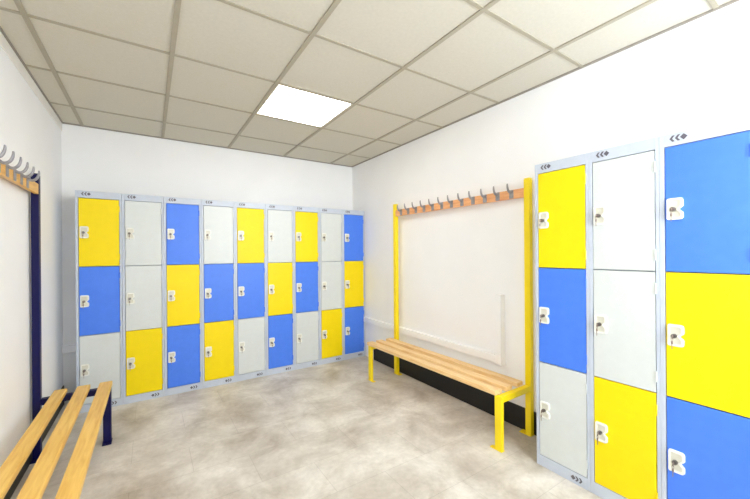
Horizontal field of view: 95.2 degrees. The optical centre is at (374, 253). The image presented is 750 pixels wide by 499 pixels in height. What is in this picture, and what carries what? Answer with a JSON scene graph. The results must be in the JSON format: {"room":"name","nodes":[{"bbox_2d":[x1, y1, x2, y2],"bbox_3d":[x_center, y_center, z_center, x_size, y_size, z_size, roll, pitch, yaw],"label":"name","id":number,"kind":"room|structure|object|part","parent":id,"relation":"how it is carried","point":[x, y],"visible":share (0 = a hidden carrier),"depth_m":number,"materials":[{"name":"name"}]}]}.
{"room":"changing room","nodes":[
{"label":"changing room","id":0,"kind":"room"},
{"bbox_2d":[0,46,62,466],"bbox_3d":[-1.473,0.029,1.009,0.100,2.511,4.546,0,0,-33],"label":"wall","id":1,"kind":"structure","parent":0,"point":[27,129],"depth_m":2.04,"materials":[{"name":"paint"}]},
{"bbox_2d":[0,31,61,130],"bbox_3d":[-1.437,-1.088,1.038,0.006,0.066,4.546,0,0,-33],"label":"trim","id":2,"kind":"structure","parent":1,"relation":"attached to","point":[4,44],"depth_m":2.09,"materials":[{"name":"white paint"}]},
{"bbox_2d":[4,386,63,498],"bbox_3d":[-1.417,1.204,1.035,0.009,0.160,4.537,0,0,-33],"label":"baseboard","id":3,"kind":"structure","parent":1,"relation":"attached to","point":[24,468],"depth_m":2.04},
{"bbox_2d":[61,124,351,403],"bbox_3d":[-1.515,0.029,3.763,3.062,2.511,0.100,0,0,-33],"label":"wall","id":4,"kind":"structure","parent":0,"point":[96,160],"depth_m":3.37,"materials":[{"name":"paint"}]},
{"bbox_2d":[62,344,75,353],"bbox_3d":[-2.619,0.825,2.949,0.117,0.060,0.042,0,0,-33],"label":"cable trunking","id":5,"kind":"object","parent":4,"relation":"attached to","point":[68,348],"visible":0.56,"depth_m":2.93,"materials":[{"name":"white plastic"}]},
{"bbox_2d":[10,356,602,498],"bbox_3d":[-0.227,1.325,1.824,3.062,0.100,4.746,0,0,-33],"label":"floor","id":6,"kind":"structure","parent":0,"point":[324,431],"depth_m":2.26,"materials":[{"name":"concrete"}]},
{"bbox_2d":[0,145,112,498],"bbox_3d":[-1.565,0.391,1.614,0.400,1.788,1.584,0,0,-33],"label":"bench","id":7,"kind":"object","parent":6,"relation":"on","point":[45,460],"visible":1,"depth_m":1.80,"materials":[{"name":"blue paint"}]},
{"bbox_3d":[-1.708,-0.404,1.517,0.021,0.064,1.488,0,0,-33],"label":"coat rail","id":8,"kind":"part","parent":7,"relation":"part of","materials":[{"name":"brown wood"}]},
{"bbox_3d":[-2.130,0.396,2.152,0.038,1.777,0.043,0,0,-33],"label":"post","id":9,"kind":"part","parent":7,"relation":"part of","materials":[{"name":"metal"}]},
{"bbox_3d":[-1.830,1.099,2.339,0.044,0.365,0.055,0,0,-33],"label":"leg","id":10,"kind":"part","parent":7,"relation":"part of","materials":[{"name":"blue paint"}]},
{"bbox_3d":[-1.819,1.284,2.326,0.052,0.005,0.088,0,0,-33],"label":"foot plate","id":11,"kind":"part","parent":7,"relation":"part of","materials":[{"name":"blue paint"}]},
{"bbox_2d":[75,190,122,412],"bbox_3d":[-2.344,0.393,2.932,0.300,1.796,0.334,0,0,-33],"label":"locker","id":12,"kind":"object","parent":6,"relation":"on","point":[98,215],"visible":0.98,"depth_m":2.83,"materials":[{"name":"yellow metal"}]},
{"bbox_3d":[-2.356,-0.169,2.771,0.057,0.097,0.009,0,0,-33],"label":"lock plate","id":13,"kind":"part","parent":12,"relation":"part of","materials":[{"name":"white plastic"}]},
{"bbox_3d":[-2.352,0.391,2.771,0.057,0.097,0.009,0,0,-33],"label":"lock plate","id":14,"kind":"part","parent":12,"relation":"part of","materials":[{"name":"white plastic"}]},
{"bbox_3d":[-2.348,0.949,2.771,0.057,0.097,0.009,0,0,-33],"label":"lock plate","id":15,"kind":"part","parent":12,"relation":"part of","materials":[{"name":"white plastic"}]},
{"bbox_3d":[-2.282,-0.170,2.835,0.262,0.554,0.018,0,0,-33],"label":"door","id":16,"kind":"part","parent":12,"relation":"part of","materials":[{"name":"yellow metal"}]},
{"bbox_3d":[-2.278,0.390,2.835,0.262,0.555,0.018,0,0,-33],"label":"door","id":17,"kind":"part","parent":12,"relation":"part of","materials":[{"name":"blue metal"}]},
{"bbox_3d":[-2.274,0.948,2.835,0.262,0.552,0.018,0,0,-33],"label":"door","id":18,"kind":"part","parent":12,"relation":"part of","materials":[{"name":"white metal"}]},
{"bbox_2d":[122,194,164,404],"bbox_3d":[-2.091,0.391,3.098,0.300,1.796,0.334,0,0,-33],"label":"locker","id":19,"kind":"object","parent":6,"relation":"on","point":[142,215],"visible":1,"depth_m":2.99,"materials":[{"name":"grey metal"}]},
{"bbox_3d":[-2.103,-0.171,2.938,0.057,0.097,0.009,0,0,-33],"label":"lock plate","id":20,"kind":"part","parent":19,"relation":"part of","materials":[{"name":"white plastic"}]},
{"bbox_3d":[-2.099,0.389,2.938,0.057,0.097,0.009,0,0,-33],"label":"lock plate","id":21,"kind":"part","parent":19,"relation":"part of","materials":[{"name":"white plastic"}]},
{"bbox_3d":[-2.095,0.947,2.938,0.057,0.097,0.009,0,0,-33],"label":"lock plate","id":22,"kind":"part","parent":19,"relation":"part of","materials":[{"name":"white plastic"}]},
{"bbox_3d":[-2.030,-0.171,3.002,0.262,0.554,0.018,0,0,-33],"label":"door","id":23,"kind":"part","parent":19,"relation":"part of","materials":[{"name":"white metal"}]},
{"bbox_3d":[-2.026,0.388,3.002,0.262,0.555,0.018,0,0,-33],"label":"door","id":24,"kind":"part","parent":19,"relation":"part of","materials":[{"name":"white metal"}]},
{"bbox_3d":[-2.022,0.947,3.002,0.262,0.552,0.018,0,0,-33],"label":"door","id":25,"kind":"part","parent":19,"relation":"part of","materials":[{"name":"yellow metal"}]},
{"bbox_2d":[163,197,201,395],"bbox_3d":[-1.838,0.389,3.265,0.300,1.796,0.334,0,0,-33],"label":"locker","id":26,"kind":"object","parent":6,"relation":"on","point":[181,216],"visible":1,"depth_m":3.16,"materials":[{"name":"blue metal"}]},
{"bbox_3d":[-1.850,-0.173,3.104,0.057,0.097,0.009,0,0,-33],"label":"lock plate","id":27,"kind":"part","parent":26,"relation":"part of","materials":[{"name":"white plastic"}]},
{"bbox_3d":[-1.846,0.387,3.104,0.057,0.097,0.009,0,0,-33],"label":"lock plate","id":28,"kind":"part","parent":26,"relation":"part of","materials":[{"name":"white plastic"}]},
{"bbox_3d":[-1.842,0.945,3.104,0.057,0.097,0.009,0,0,-33],"label":"lock plate","id":29,"kind":"part","parent":26,"relation":"part of","materials":[{"name":"white plastic"}]},
{"bbox_3d":[-1.777,-0.173,3.168,0.262,0.554,0.018,0,0,-33],"label":"door","id":30,"kind":"part","parent":26,"relation":"part of","materials":[{"name":"blue metal"}]},
{"bbox_3d":[-1.773,0.387,3.168,0.262,0.555,0.018,0,0,-33],"label":"door","id":31,"kind":"part","parent":26,"relation":"part of","materials":[{"name":"yellow metal"}]},
{"bbox_3d":[-1.769,0.945,3.168,0.262,0.552,0.018,0,0,-33],"label":"door","id":32,"kind":"part","parent":26,"relation":"part of","materials":[{"name":"blue metal"}]},
{"bbox_2d":[201,199,235,388],"bbox_3d":[-1.585,0.387,3.431,0.300,1.796,0.334,0,0,-33],"label":"locker","id":33,"kind":"object","parent":6,"relation":"on","point":[217,217],"visible":0.99,"depth_m":3.33,"materials":[{"name":"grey metal"}]},
{"bbox_3d":[-1.598,-0.175,3.271,0.057,0.097,0.009,0,0,-33],"label":"lock plate","id":34,"kind":"part","parent":33,"relation":"part of","materials":[{"name":"white plastic"}]},
{"bbox_3d":[-1.594,0.385,3.271,0.057,0.097,0.009,0,0,-33],"label":"lock plate","id":35,"kind":"part","parent":33,"relation":"part of","materials":[{"name":"white plastic"}]},
{"bbox_3d":[-1.590,0.943,3.271,0.057,0.097,0.009,0,0,-33],"label":"lock plate","id":36,"kind":"part","parent":33,"relation":"part of","materials":[{"name":"white plastic"}]},
{"bbox_3d":[-1.524,-0.175,3.335,0.262,0.554,0.018,0,0,-33],"label":"door","id":37,"kind":"part","parent":33,"relation":"part of","materials":[{"name":"white metal"}]},
{"bbox_3d":[-1.520,0.385,3.335,0.262,0.555,0.018,0,0,-33],"label":"door","id":38,"kind":"part","parent":33,"relation":"part of","materials":[{"name":"blue metal"}]},
{"bbox_3d":[-1.516,0.943,3.335,0.262,0.552,0.018,0,0,-33],"label":"door","id":39,"kind":"part","parent":33,"relation":"part of","materials":[{"name":"yellow metal"}]},
{"bbox_2d":[235,202,266,381],"bbox_3d":[-1.333,0.385,3.598,0.300,1.796,0.334,0,0,-33],"label":"locker","id":40,"kind":"object","parent":6,"relation":"on","point":[250,218],"visible":0.98,"depth_m":3.49,"materials":[{"name":"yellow metal"}]},
{"bbox_3d":[-1.341,0.383,3.437,0.057,0.097,0.009,0,0,-33],"label":"lock plate","id":41,"kind":"part","parent":40,"relation":"part of","materials":[{"name":"white plastic"}]},
{"bbox_3d":[-1.272,-0.177,3.501,0.262,0.554,0.018,0,0,-33],"label":"door","id":42,"kind":"part","parent":40,"relation":"part of","materials":[{"name":"yellow metal"}]},
{"bbox_3d":[-1.268,0.383,3.501,0.262,0.555,0.018,0,0,-33],"label":"door","id":43,"kind":"part","parent":40,"relation":"part of","materials":[{"name":"blue metal"}]},
{"bbox_3d":[-1.264,0.941,3.501,0.262,0.552,0.018,0,0,-33],"label":"door","id":44,"kind":"part","parent":40,"relation":"part of","materials":[{"name":"white metal"}]},
{"bbox_2d":[265,204,294,375],"bbox_3d":[-1.080,0.384,3.764,0.300,1.796,0.334,0,0,-33],"label":"locker","id":45,"kind":"object","parent":6,"relation":"on","point":[279,218],"visible":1,"depth_m":3.66,"materials":[{"name":"grey metal"}]},
{"bbox_3d":[-1.092,-0.178,3.603,0.057,0.097,0.009,0,0,-33],"label":"lock plate","id":46,"kind":"part","parent":45,"relation":"part of","materials":[{"name":"white plastic"}]},
{"bbox_3d":[-1.019,-0.179,3.668,0.262,0.554,0.018,0,0,-33],"label":"door","id":47,"kind":"part","parent":45,"relation":"part of","materials":[{"name":"white metal"}]},
{"bbox_3d":[-1.015,0.381,3.668,0.262,0.555,0.018,0,0,-33],"label":"door","id":48,"kind":"part","parent":45,"relation":"part of","materials":[{"name":"yellow metal"}]},
{"bbox_3d":[-1.011,0.939,3.668,0.262,0.552,0.018,0,0,-33],"label":"door","id":49,"kind":"part","parent":45,"relation":"part of","materials":[{"name":"blue metal"}]},
{"bbox_2d":[293,206,319,369],"bbox_3d":[-0.828,0.382,3.931,0.300,1.796,0.334,0,0,-33],"label":"locker","id":50,"kind":"object","parent":6,"relation":"on","point":[306,219],"visible":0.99,"depth_m":3.83,"materials":[{"name":"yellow metal"}]},
{"bbox_3d":[-0.766,-0.180,3.834,0.262,0.554,0.018,0,0,-33],"label":"door","id":51,"kind":"part","parent":50,"relation":"part of","materials":[{"name":"yellow metal"}]},
{"bbox_3d":[-0.762,0.379,3.834,0.262,0.555,0.018,0,0,-33],"label":"door","id":52,"kind":"part","parent":50,"relation":"part of","materials":[{"name":"blue metal"}]},
{"bbox_3d":[-0.758,0.937,3.834,0.262,0.552,0.018,0,0,-33],"label":"door","id":53,"kind":"part","parent":50,"relation":"part of","materials":[{"name":"white metal"}]},
{"bbox_2d":[319,208,343,364],"bbox_3d":[-0.575,0.380,4.097,0.300,1.796,0.334,0,0,-33],"label":"locker","id":54,"kind":"object","parent":6,"relation":"on","point":[330,220],"visible":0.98,"depth_m":3.99,"materials":[{"name":"grey metal"}]},
{"bbox_3d":[-0.514,-0.182,4.001,0.262,0.554,0.018,0,0,-33],"label":"door","id":55,"kind":"part","parent":54,"relation":"part of","materials":[{"name":"white metal"}]},
{"bbox_3d":[-0.510,0.377,4.001,0.262,0.555,0.018,0,0,-33],"label":"door","id":56,"kind":"part","parent":54,"relation":"part of","materials":[{"name":"white metal"}]},
{"bbox_3d":[-0.506,0.936,4.001,0.262,0.552,0.018,0,0,-33],"label":"door","id":57,"kind":"part","parent":54,"relation":"part of","materials":[{"name":"yellow metal"}]},
{"bbox_2d":[343,210,364,359],"bbox_3d":[-0.322,0.378,4.264,0.300,1.796,0.334,0,0,-33],"label":"locker","id":58,"kind":"object","parent":6,"relation":"on","point":[353,220],"visible":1,"depth_m":4.16,"materials":[{"name":"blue metal"}]},
{"bbox_3d":[-0.261,-0.184,4.167,0.262,0.554,0.018,0,0,-33],"label":"door","id":59,"kind":"part","parent":58,"relation":"part of","materials":[{"name":"blue metal"}]},
{"bbox_3d":[-0.257,0.376,4.167,0.262,0.555,0.018,0,0,-33],"label":"door","id":60,"kind":"part","parent":58,"relation":"part of","materials":[{"name":"yellow metal"}]},
{"bbox_3d":[-0.253,0.934,4.167,0.262,0.552,0.018,0,0,-33],"label":"door","id":61,"kind":"part","parent":58,"relation":"part of","materials":[{"name":"blue metal"}]},
{"bbox_2d":[367,178,533,452],"bbox_3d":[0.509,0.376,2.912,0.381,1.788,1.550,0,0,-35],"label":"bench","id":62,"kind":"object","parent":6,"relation":"on","point":[486,380],"visible":1,"depth_m":2.46,"materials":[{"name":"yellow paint"}]},
{"bbox_3d":[-0.042,1.097,3.424,0.025,0.345,0.055,0,0,-35],"label":"leg","id":63,"kind":"part","parent":62,"relation":"part of","materials":[{"name":"yellow paint"}]},
{"bbox_3d":[0.223,0.379,3.618,0.039,1.777,0.043,0,0,-35],"label":"post","id":64,"kind":"part","parent":62,"relation":"part of","materials":[{"name":"yellow metal"}]},
{"bbox_3d":[0.635,-0.421,2.997,0.021,0.064,1.454,0,0,-35],"label":"coat rail","id":65,"kind":"part","parent":62,"relation":"part of","materials":[{"name":"orange wood"}]},
{"bbox_3d":[0.799,1.091,2.201,0.025,0.345,0.055,0,0,-35],"label":"leg","id":66,"kind":"part","parent":62,"relation":"part of","materials":[{"name":"yellow paint"}]},
{"bbox_3d":[1.072,0.372,2.385,0.039,1.777,0.043,0,0,-35],"label":"post","id":67,"kind":"part","parent":62,"relation":"part of","materials":[{"name":"yellow metal"}]},
{"bbox_2d":[535,153,590,491],"bbox_3d":[1.156,0.367,2.006,0.334,1.796,0.300,0,0,-33],"label":"locker","id":68,"kind":"object","parent":6,"relation":"on","point":[562,185],"visible":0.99,"depth_m":1.93,"materials":[{"name":"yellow metal"}]},
{"bbox_3d":[0.992,-0.193,2.014,0.009,0.097,0.057,0,0,-33],"label":"lock plate","id":69,"kind":"part","parent":68,"relation":"part of","materials":[{"name":"white plastic"}]},
{"bbox_3d":[0.996,0.366,2.014,0.009,0.097,0.057,0,0,-33],"label":"lock plate","id":70,"kind":"part","parent":68,"relation":"part of","materials":[{"name":"white plastic"}]},
{"bbox_3d":[1.000,0.925,2.014,0.009,0.097,0.057,0,0,-33],"label":"lock plate","id":71,"kind":"part","parent":68,"relation":"part of","materials":[{"name":"white plastic"}]},
{"bbox_3d":[1.056,-0.194,1.941,0.018,0.554,0.262,0,0,-33],"label":"door","id":72,"kind":"part","parent":68,"relation":"part of","materials":[{"name":"yellow metal"}]},
{"bbox_3d":[1.060,0.366,1.941,0.018,0.555,0.262,0,0,-33],"label":"door","id":73,"kind":"part","parent":68,"relation":"part of","materials":[{"name":"blue metal"}]},
{"bbox_3d":[1.064,0.924,1.941,0.018,0.552,0.262,0,0,-33],"label":"door","id":74,"kind":"part","parent":68,"relation":"part of","materials":[{"name":"white metal"}]},
{"bbox_2d":[588,137,661,498],"bbox_3d":[1.322,0.366,1.754,0.334,1.796,0.300,0,0,-33],"label":"locker","id":75,"kind":"object","parent":6,"relation":"on","point":[624,192],"visible":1,"depth_m":1.67,"materials":[{"name":"grey metal"}]},
{"bbox_3d":[1.157,-0.194,1.762,0.009,0.097,0.057,0,0,-33],"label":"lock plate","id":76,"kind":"part","parent":75,"relation":"part of","materials":[{"name":"white plastic"}]},
{"bbox_3d":[1.161,0.365,1.762,0.009,0.097,0.057,0,0,-33],"label":"lock plate","id":77,"kind":"part","parent":75,"relation":"part of","materials":[{"name":"white plastic"}]},
{"bbox_3d":[1.165,0.924,1.762,0.009,0.097,0.057,0,0,-33],"label":"lock plate","id":78,"kind":"part","parent":75,"relation":"part of","materials":[{"name":"white plastic"}]},
{"bbox_3d":[1.222,-0.195,1.689,0.018,0.554,0.262,0,0,-33],"label":"door","id":79,"kind":"part","parent":75,"relation":"part of","materials":[{"name":"white metal"}]},
{"bbox_3d":[1.226,0.365,1.689,0.018,0.555,0.262,0,0,-33],"label":"door","id":80,"kind":"part","parent":75,"relation":"part of","materials":[{"name":"white metal"}]},
{"bbox_3d":[1.230,0.923,1.689,0.018,0.552,0.262,0,0,-33],"label":"door","id":81,"kind":"part","parent":75,"relation":"part of","materials":[{"name":"yellow metal"}]},
{"bbox_2d":[659,115,749,498],"bbox_3d":[1.488,0.365,1.502,0.334,1.796,0.300,0,0,-33],"label":"locker","id":82,"kind":"object","parent":6,"relation":"on","point":[704,171],"visible":1,"depth_m":1.43,"materials":[{"name":"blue metal"}]},
{"bbox_3d":[1.323,-0.196,1.510,0.009,0.097,0.057,0,0,-33],"label":"lock plate","id":83,"kind":"part","parent":82,"relation":"part of","materials":[{"name":"white plastic"}]},
{"bbox_3d":[1.327,0.364,1.510,0.009,0.097,0.057,0,0,-33],"label":"lock plate","id":84,"kind":"part","parent":82,"relation":"part of","materials":[{"name":"white plastic"}]},
{"bbox_3d":[1.331,0.922,1.510,0.009,0.097,0.057,0,0,-33],"label":"lock plate","id":85,"kind":"part","parent":82,"relation":"part of","materials":[{"name":"white plastic"}]},
{"bbox_3d":[1.388,-0.196,1.437,0.018,0.554,0.262,0,0,-33],"label":"door","id":86,"kind":"part","parent":82,"relation":"part of","materials":[{"name":"blue metal"}]},
{"bbox_3d":[1.392,0.364,1.437,0.018,0.555,0.262,0,0,-33],"label":"door","id":87,"kind":"part","parent":82,"relation":"part of","materials":[{"name":"yellow metal"}]},
{"bbox_3d":[1.396,0.922,1.437,0.018,0.552,0.262,0,0,-33],"label":"door","id":88,"kind":"part","parent":82,"relation":"part of","materials":[{"name":"blue metal"}]},
{"bbox_2d":[0,0,730,165],"bbox_3d":[-0.245,-1.218,1.824,3.062,0.157,4.746,0,0,-33],"label":"ceiling","id":89,"kind":"structure","parent":0,"point":[215,32],"depth_m":1.97,"materials":[{"name":"tile"}]},
{"bbox_2d":[256,84,351,126],"bbox_3d":[-0.567,-1.155,2.691,0.574,0.043,0.574,0,0,-33],"label":"ceiling light","id":90,"kind":"object","parent":89,"relation":"attached to","point":[286,103],"visible":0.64,"depth_m":2.66,"materials":[{"name":"white paint"}]},
{"bbox_2d":[0,0,718,163],"bbox_3d":[-0.245,-1.136,1.824,2.862,0.008,4.546,0,0,-33],"label":"ceiling grid","id":91,"kind":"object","parent":89,"relation":"attached to","point":[482,9],"depth_m":2.01,"materials":[{"name":"paint"}]},
{"bbox_2d":[352,0,749,411],"bbox_3d":[1.000,0.011,2.639,0.100,2.511,4.546,0,0,-33],"label":"wall","id":92,"kind":"structure","parent":0,"point":[453,262],"depth_m":2.60,"materials":[{"name":"paint"}]},
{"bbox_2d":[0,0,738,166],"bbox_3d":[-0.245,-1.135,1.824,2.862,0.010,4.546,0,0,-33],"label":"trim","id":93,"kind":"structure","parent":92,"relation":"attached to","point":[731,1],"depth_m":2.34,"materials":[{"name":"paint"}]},
{"bbox_2d":[364,317,494,361],"bbox_3d":[0.407,0.811,3.422,0.038,0.056,1.930,0,0,-33],"label":"cable trunking","id":94,"kind":"object","parent":92,"relation":"attached to","point":[490,356],"visible":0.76,"depth_m":3.13,"materials":[{"name":"white plastic"}]},
{"bbox_2d":[373,349,536,435],"bbox_3d":[1.099,1.186,2.402,0.009,0.160,4.050,0,0,-33],"label":"baseboard","id":95,"kind":"structure","parent":92,"relation":"attached to","point":[514,414],"depth_m":2.96,"materials":[{"name":"black plastic"}]},
{"bbox_2d":[495,294,504,365],"bbox_3d":[0.946,0.577,2.588,0.052,0.531,0.056,0,0,-33],"label":"cable riser","id":96,"kind":"object","parent":92,"relation":"attached to","point":[499,298],"visible":1,"depth_m":2.57,"materials":[{"name":"white plastic"}]}
]}

